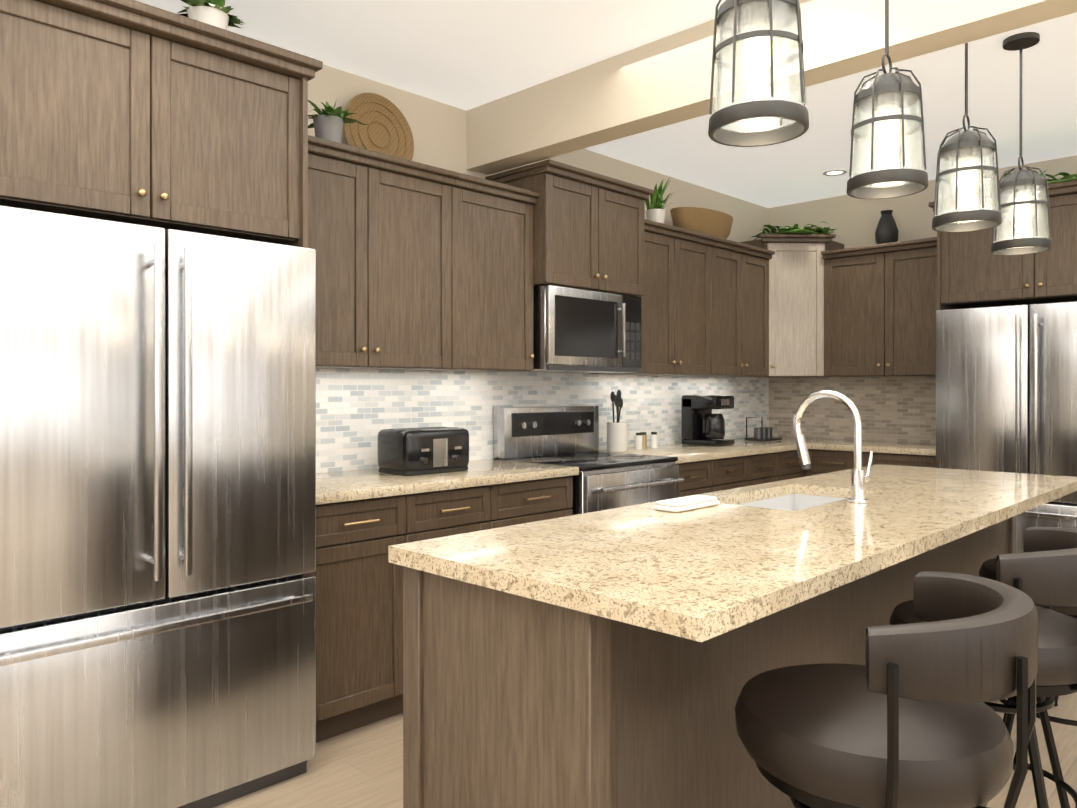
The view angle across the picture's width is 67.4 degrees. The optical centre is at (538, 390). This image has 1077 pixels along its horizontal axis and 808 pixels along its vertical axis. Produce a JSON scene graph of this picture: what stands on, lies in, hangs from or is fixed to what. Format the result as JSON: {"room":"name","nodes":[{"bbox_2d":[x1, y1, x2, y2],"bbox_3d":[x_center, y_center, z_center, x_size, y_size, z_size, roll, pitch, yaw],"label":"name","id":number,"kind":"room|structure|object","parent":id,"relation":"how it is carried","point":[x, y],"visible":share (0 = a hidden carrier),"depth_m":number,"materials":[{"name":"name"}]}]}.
{"room":"kitchen","nodes":[
{"label":"kitchen","id":0,"kind":"room"},
{"bbox_2d":[308,64,767,473],"bbox_3d":[-1.301,-0.076,3.270,0.150,2.700,9.020,0,0,44],"label":"wall","id":1,"kind":"structure","parent":0,"point":[439,131],"depth_m":4.07,"materials":[{"name":"beige paint"}]},
{"bbox_2d":[308,135,457,369],"bbox_3d":[-0.800,-0.532,3.399,0.384,0.872,0.883,0,0,44],"label":"upper cabinet","id":2,"kind":"object","parent":1,"relation":"attached to","point":[379,233],"visible":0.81,"depth_m":3.33,"materials":[{"name":"brown wood"}]},
{"bbox_2d":[308,99,368,142],"bbox_3d":[-0.850,-1.070,3.221,0.271,0.200,0.273,0,0,44],"label":"plant","id":3,"kind":"object","parent":2,"relation":"on","point":[329,121],"visible":0.92,"depth_m":3.18,"materials":[{"name":"green plant"}]},
{"bbox_2d":[343,93,413,160],"bbox_3d":[-0.723,-1.163,3.668,0.064,0.377,0.380,0,0,44],"label":"woven tray","id":4,"kind":"object","parent":2,"relation":"on","point":[387,130],"visible":0.75,"depth_m":3.67,"materials":[{"name":"wicker"}]},
{"bbox_2d":[421,173,539,371],"bbox_3d":[-0.309,-0.533,3.901,0.384,0.872,0.520,0,0,44],"label":"upper cabinet","id":5,"kind":"object","parent":1,"relation":"attached to","point":[492,276],"visible":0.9,"depth_m":3.79,"materials":[{"name":"brown wood"}]},
{"bbox_2d":[316,368,767,472],"bbox_3d":[0.280,0.128,4.774,0.010,0.457,4.358,0,0,44],"label":"backsplash","id":6,"kind":"structure","parent":1,"relation":"attached to","point":[357,410],"depth_m":4.18,"materials":[{"name":"tile"}]},
{"bbox_2d":[485,159,653,296],"bbox_3d":[0.181,-0.819,4.344,0.464,0.590,0.843,0,0,44],"label":"upper cabinet","id":7,"kind":"object","parent":1,"relation":"attached to","point":[588,230],"visible":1,"depth_m":4.14,"materials":[{"name":"brown wood"}]},
{"bbox_2d":[507,285,641,372],"bbox_3d":[0.178,-0.310,4.348,0.452,0.418,0.756,0,0,44],"label":"microwave","id":8,"kind":"object","parent":7,"relation":"attached to","point":[580,331],"visible":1,"depth_m":4.14,"materials":[{"name":"metal"}]},
{"bbox_2d":[588,219,716,375],"bbox_3d":[0.712,-0.534,4.945,0.384,0.872,0.800,0,0,44],"label":"upper cabinet","id":9,"kind":"object","parent":1,"relation":"attached to","point":[676,319],"visible":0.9,"depth_m":4.85,"materials":[{"name":"brown wood"}]},
{"bbox_2d":[645,177,672,223],"bbox_3d":[0.705,-1.117,4.827,0.233,0.289,0.276,0,0,44],"label":"plant","id":10,"kind":"object","parent":9,"relation":"on","point":[655,211],"visible":0.94,"depth_m":4.78,"materials":[{"name":"green plant"}]},
{"bbox_2d":[677,237,774,376],"bbox_3d":[1.252,-0.535,5.497,0.384,0.872,0.745,0,0,44],"label":"upper cabinet","id":11,"kind":"object","parent":1,"relation":"attached to","point":[739,309],"visible":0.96,"depth_m":5.37,"materials":[{"name":"brown wood"}]},
{"bbox_2d":[670,207,732,238],"bbox_3d":[1.070,-1.059,5.272,0.280,0.172,0.605,0,0,44],"label":"woven basket","id":12,"kind":"object","parent":11,"relation":"on","point":[711,222],"visible":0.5,"depth_m":5.10,"materials":[{"name":"wicker"}]},
{"bbox_2d":[739,234,843,377],"bbox_3d":[1.806,-0.596,5.845,0.690,0.992,0.690,0,0,44],"label":"upper cabinet","id":13,"kind":"object","parent":1,"relation":"attached to","point":[796,305],"visible":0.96,"depth_m":5.68,"materials":[{"name":"brown wood"}]},
{"bbox_2d":[752,222,835,239],"bbox_3d":[1.830,-1.140,5.770,0.654,0.085,0.627,0,0,44],"label":"greenery","id":14,"kind":"object","parent":13,"relation":"on","point":[795,229],"visible":0.6,"depth_m":5.64,"materials":[{"name":"green plant"}]},
{"bbox_2d":[136,0,1076,207],"bbox_3d":[1.272,-1.482,0.751,7.350,0.120,9.020,0,0,44],"label":"ceiling","id":15,"kind":"structure","parent":0,"point":[466,55],"depth_m":3.59,"materials":[{"name":"white paint"}]},
{"bbox_2d":[708,0,808,146],"bbox_3d":[0.480,-0.993,1.765,0.214,0.859,0.214,0,0,44],"label":"pendant light","id":16,"kind":"object","parent":15,"relation":"hanging from","point":[758,26],"visible":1,"depth_m":1.71,"materials":[{"name":"white glass"}]},
{"bbox_2d":[467,0,1076,174],"bbox_3d":[2.259,-1.273,1.653,7.200,0.300,0.150,0,0,44],"label":"ceiling beam","id":17,"kind":"structure","parent":15,"relation":"attached to","point":[662,82],"depth_m":3.22,"materials":[{"name":"beige paint"}]},
{"bbox_2d":[823,169,846,175],"bbox_3d":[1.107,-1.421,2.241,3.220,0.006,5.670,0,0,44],"label":"recessed light","id":18,"kind":"object","parent":15,"relation":"in","point":[836,172],"visible":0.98,"depth_m":5.28,"materials":[{"name":"white"}]},
{"bbox_2d":[846,0,928,198],"bbox_3d":[0.983,-0.994,2.280,0.214,0.859,0.214,0,0,44],"label":"pendant light","id":19,"kind":"object","parent":15,"relation":"hanging from","point":[884,96],"visible":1,"depth_m":2.23,"materials":[{"name":"white glass"}]},
{"bbox_2d":[932,43,1001,231],"bbox_3d":[1.472,-0.995,2.780,0.214,0.859,0.214,0,0,44],"label":"pendant light","id":20,"kind":"object","parent":15,"relation":"hanging from","point":[968,147],"visible":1,"depth_m":2.73,"materials":[{"name":"white glass"}]},
{"bbox_2d":[991,32,1051,254],"bbox_3d":[1.955,-0.995,3.273,0.214,0.859,0.214,0,0,44],"label":"pendant light","id":21,"kind":"object","parent":15,"relation":"hanging from","point":[1020,183],"visible":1,"depth_m":3.23,"materials":[{"name":"white glass"}]},
{"bbox_2d":[213,692,1076,807],"bbox_3d":[1.272,1.338,0.755,7.350,0.120,9.020,0,0,44],"label":"floor","id":22,"kind":"structure","parent":0,"point":[361,767],"depth_m":2.69,"materials":[{"name":"beige tile"}]},
{"bbox_2d":[0,205,315,807],"bbox_3d":[-1.310,0.402,2.568,0.762,1.745,0.965,0,0,44],"label":"fridge","id":23,"kind":"object","parent":22,"relation":"on","point":[157,513],"visible":1,"depth_m":2.30,"materials":[{"name":"grey metal"}]},
{"bbox_2d":[0,0,322,761],"bbox_3d":[-1.359,0.073,2.616,0.681,2.402,1.087,0,0,44],"label":"tall cabinet","id":24,"kind":"object","parent":22,"relation":"on","point":[133,112],"visible":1,"depth_m":2.42,"materials":[{"name":"brown wood"}]},
{"bbox_2d":[177,0,245,29],"bbox_3d":[-1.068,-1.210,2.609,0.245,0.159,0.248,0,0,44],"label":"plant","id":25,"kind":"object","parent":24,"relation":"on","point":[214,13],"visible":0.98,"depth_m":2.56,"materials":[{"name":"green plant"}]},
{"bbox_2d":[308,483,507,741],"bbox_3d":[-0.699,0.836,3.344,0.588,0.874,0.939,0,0,44],"label":"base cabinet","id":26,"kind":"object","parent":22,"relation":"on","point":[359,627],"depth_m":3.01,"materials":[{"name":"brown wood"}]},
{"bbox_2d":[316,459,578,504],"bbox_3d":[-0.524,0.378,3.502,0.617,0.038,1.414,0,0,44],"label":"countertop","id":27,"kind":"structure","parent":26,"relation":"on","point":[341,486],"depth_m":3.33,"materials":[{"name":"stone"}]},
{"bbox_2d":[378,427,468,475],"bbox_3d":[-0.500,0.262,3.564,0.245,0.192,0.360,0,0,44],"label":"toaster","id":28,"kind":"object","parent":27,"relation":"on","point":[415,451],"visible":1,"depth_m":3.46,"materials":[{"name":"black metal"}]},
{"bbox_2d":[508,476,572,525],"bbox_3d":[-0.250,0.835,3.803,0.588,0.874,0.577,0,0,44],"label":"base cabinet","id":29,"kind":"object","parent":22,"relation":"on","point":[549,498],"depth_m":3.64,"materials":[{"name":"brown wood"}]},
{"bbox_2d":[493,405,683,514],"bbox_3d":[0.280,0.680,4.250,0.711,1.184,0.760,0,0,44],"label":"range","id":30,"kind":"object","parent":22,"relation":"on","point":[562,435],"visible":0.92,"depth_m":4.21,"materials":[{"name":"metal"}]},
{"bbox_2d":[403,516,1015,807],"bbox_3d":[0.861,0.837,2.702,0.615,0.874,2.824,0,0,44],"label":"kitchen island","id":31,"kind":"object","parent":22,"relation":"on","point":[619,657],"depth_m":1.72,"materials":[{"name":"brown wood"}]},
{"bbox_2d":[388,464,1076,643],"bbox_3d":[0.958,0.379,2.607,0.850,0.038,2.870,0,0,44],"label":"island countertop","id":32,"kind":"structure","parent":31,"relation":"on","point":[700,575],"depth_m":1.87,"materials":[{"name":"beige stone"}]},
{"bbox_2d":[653,495,719,511],"bbox_3d":[0.458,0.346,2.488,0.090,0.026,0.240,0,0,44],"label":"towel","id":33,"kind":"object","parent":32,"relation":"on","point":[685,503],"visible":1,"depth_m":2.44,"materials":[{"name":"white fabric"}]},
{"bbox_2d":[724,488,847,507],"bbox_3d":[0.875,0.450,2.765,0.354,0.129,0.684,0,0,44],"label":"sink","id":34,"kind":"object","parent":32,"relation":"in","point":[795,497],"depth_m":3.04,"materials":[{"name":"white ceramic"}]},
{"bbox_2d":[793,390,872,502],"bbox_3d":[0.985,0.178,2.698,0.254,0.361,0.123,0,0,44],"label":"faucet","id":35,"kind":"object","parent":32,"relation":"on","point":[859,477],"visible":1,"depth_m":2.63,"materials":[{"name":"silver metal"}]},
{"bbox_2d":[675,455,754,496],"bbox_3d":[0.812,0.834,4.889,0.588,0.874,0.857,0,0,44],"label":"base cabinet","id":36,"kind":"object","parent":22,"relation":"on","point":[705,476],"depth_m":4.69,"materials":[{"name":"brown wood"}]},
{"bbox_2d":[755,450,802,484],"bbox_3d":[1.308,0.833,5.395,0.588,0.874,0.792,0,0,44],"label":"base cabinet","id":37,"kind":"object","parent":22,"relation":"on","point":[777,466],"depth_m":5.21,"materials":[{"name":"brown wood"}]},
{"bbox_2d":[599,436,831,463],"bbox_3d":[1.270,0.375,5.332,0.621,0.038,2.155,0,0,44],"label":"countertop","id":38,"kind":"structure","parent":37,"relation":"on","point":[695,453],"depth_m":4.97,"materials":[{"name":"stone"}]},
{"bbox_2d":[607,390,626,451],"bbox_3d":[0.468,0.174,4.744,0.122,0.363,0.144,0,0,44],"label":"utensil crock","id":39,"kind":"object","parent":38,"relation":"on","point":[617,436],"visible":1,"depth_m":4.69,"materials":[{"name":"white ceramic"}]},
{"bbox_2d":[635,432,645,449],"bbox_3d":[0.608,0.306,4.887,0.044,0.100,0.043,0,0,44],"label":"spice jar","id":40,"kind":"object","parent":38,"relation":"on","point":[640,440],"depth_m":4.87,"materials":[{"name":"white ceramic"}]},
{"bbox_2d":[651,432,657,447],"bbox_3d":[0.713,0.305,4.980,0.044,0.100,0.043,0,0,44],"label":"spice jar","id":41,"kind":"object","parent":38,"relation":"on","point":[654,436],"depth_m":4.96,"materials":[{"name":"white ceramic"}]},
{"bbox_2d":[681,395,734,445],"bbox_3d":[1.112,0.193,5.301,0.262,0.325,0.242,0,0,44],"label":"coffee maker","id":42,"kind":"object","parent":38,"relation":"on","point":[702,424],"visible":1,"depth_m":5.24,"materials":[{"name":"black plastic"}]},
{"bbox_2d":[745,417,781,440],"bbox_3d":[1.609,0.273,5.782,0.160,0.164,0.240,0,0,44],"label":"mug rack","id":43,"kind":"object","parent":38,"relation":"on","point":[761,433],"visible":1,"depth_m":5.75,"materials":[{"name":"black metal"}]},
{"bbox_2d":[805,449,935,475],"bbox_3d":[2.309,0.833,5.388,0.851,0.874,0.622,0,0,44],"label":"base cabinet","id":44,"kind":"object","parent":22,"relation":"on","point":[825,461],"visible":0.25,"depth_m":5.28,"materials":[{"name":"brown wood"}]},
{"bbox_2d":[808,439,935,455],"bbox_3d":[2.328,0.375,5.373,0.810,0.038,0.617,0,0,44],"label":"countertop","id":45,"kind":"structure","parent":44,"relation":"on","point":[893,447],"depth_m":5.25,"materials":[{"name":"stone"}]},
{"bbox_2d":[735,571,1037,807],"bbox_3d":[0.666,0.824,1.569,0.541,0.905,0.559,0,0,44],"label":"stool","id":46,"kind":"object","parent":22,"relation":"on","point":[904,716],"visible":1,"depth_m":1.37,"materials":[{"name":"leather"}]},
{"bbox_2d":[890,527,1076,807],"bbox_3d":[1.226,0.823,2.144,0.535,0.905,0.564,0,0,44],"label":"stool","id":47,"kind":"object","parent":22,"relation":"on","point":[1041,570],"visible":0.4,"depth_m":1.94,"materials":[{"name":"leather"}]},
{"bbox_2d":[936,301,1076,552],"bbox_3d":[2.918,0.399,4.668,0.965,1.745,0.762,0,0,44],"label":"fridge","id":48,"kind":"object","parent":22,"relation":"on","point":[1006,388],"visible":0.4,"depth_m":4.48,"materials":[{"name":"grey metal"}]},
{"bbox_2d":[979,558,1076,735],"bbox_3d":[1.802,0.823,2.728,0.543,0.905,0.556,0,0,44],"label":"stool","id":49,"kind":"object","parent":22,"relation":"on","point":[987,569],"visible":0.08,"depth_m":2.67,"materials":[{"name":"leather"}]},
{"bbox_2d":[1054,527,1076,705],"bbox_3d":[2.362,0.822,3.304,0.538,0.905,0.562,0,0,44],"label":"stool","id":50,"kind":"object","parent":22,"relation":"on","point":[1056,700],"visible":0.02,"depth_m":3.26,"materials":[{"name":"leather"}]},
{"bbox_2d":[768,155,1076,442],"bbox_3d":[4.427,-0.077,3.872,7.200,2.700,0.150,0,0,44],"label":"wall","id":51,"kind":"structure","parent":0,"point":[852,221],"depth_m":5.78,"materials":[{"name":"beige paint"}]},
{"bbox_2d":[768,376,935,442],"bbox_3d":[2.323,0.127,5.818,1.440,0.457,0.010,0,0,44],"label":"backsplash","id":52,"kind":"structure","parent":51,"relation":"attached to","point":[890,408],"depth_m":5.80,"materials":[{"name":"tile"}]},
{"bbox_2d":[821,237,936,376],"bbox_3d":[2.403,-0.535,5.475,0.843,0.872,0.384,0,0,44],"label":"upper cabinet","id":53,"kind":"object","parent":51,"relation":"attached to","point":[880,305],"visible":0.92,"depth_m":5.38,"materials":[{"name":"brown wood"}]},
{"bbox_2d":[875,210,898,243],"bbox_3d":[2.382,-1.100,5.527,0.150,0.254,0.150,0,0,44],"label":"vase","id":54,"kind":"object","parent":53,"relation":"on","point":[886,231],"visible":0.81,"depth_m":5.48,"materials":[{"name":"black ceramic"}]},
{"bbox_2d":[929,180,1076,309],"bbox_3d":[2.967,0.070,4.717,1.087,2.402,0.681,0,0,44],"label":"upper cabinet","id":55,"kind":"object","parent":51,"relation":"attached to","point":[973,271],"visible":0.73,"depth_m":4.62,"materials":[{"name":"brown wood"}]},
{"bbox_2d":[947,169,1076,196],"bbox_3d":[2.861,-1.192,4.571,0.979,0.118,0.537,0,0,44],"label":"greenery","id":56,"kind":"object","parent":55,"relation":"on","point":[1067,177],"visible":0.1,"depth_m":4.44,"materials":[{"name":"green plant"}]}
]}

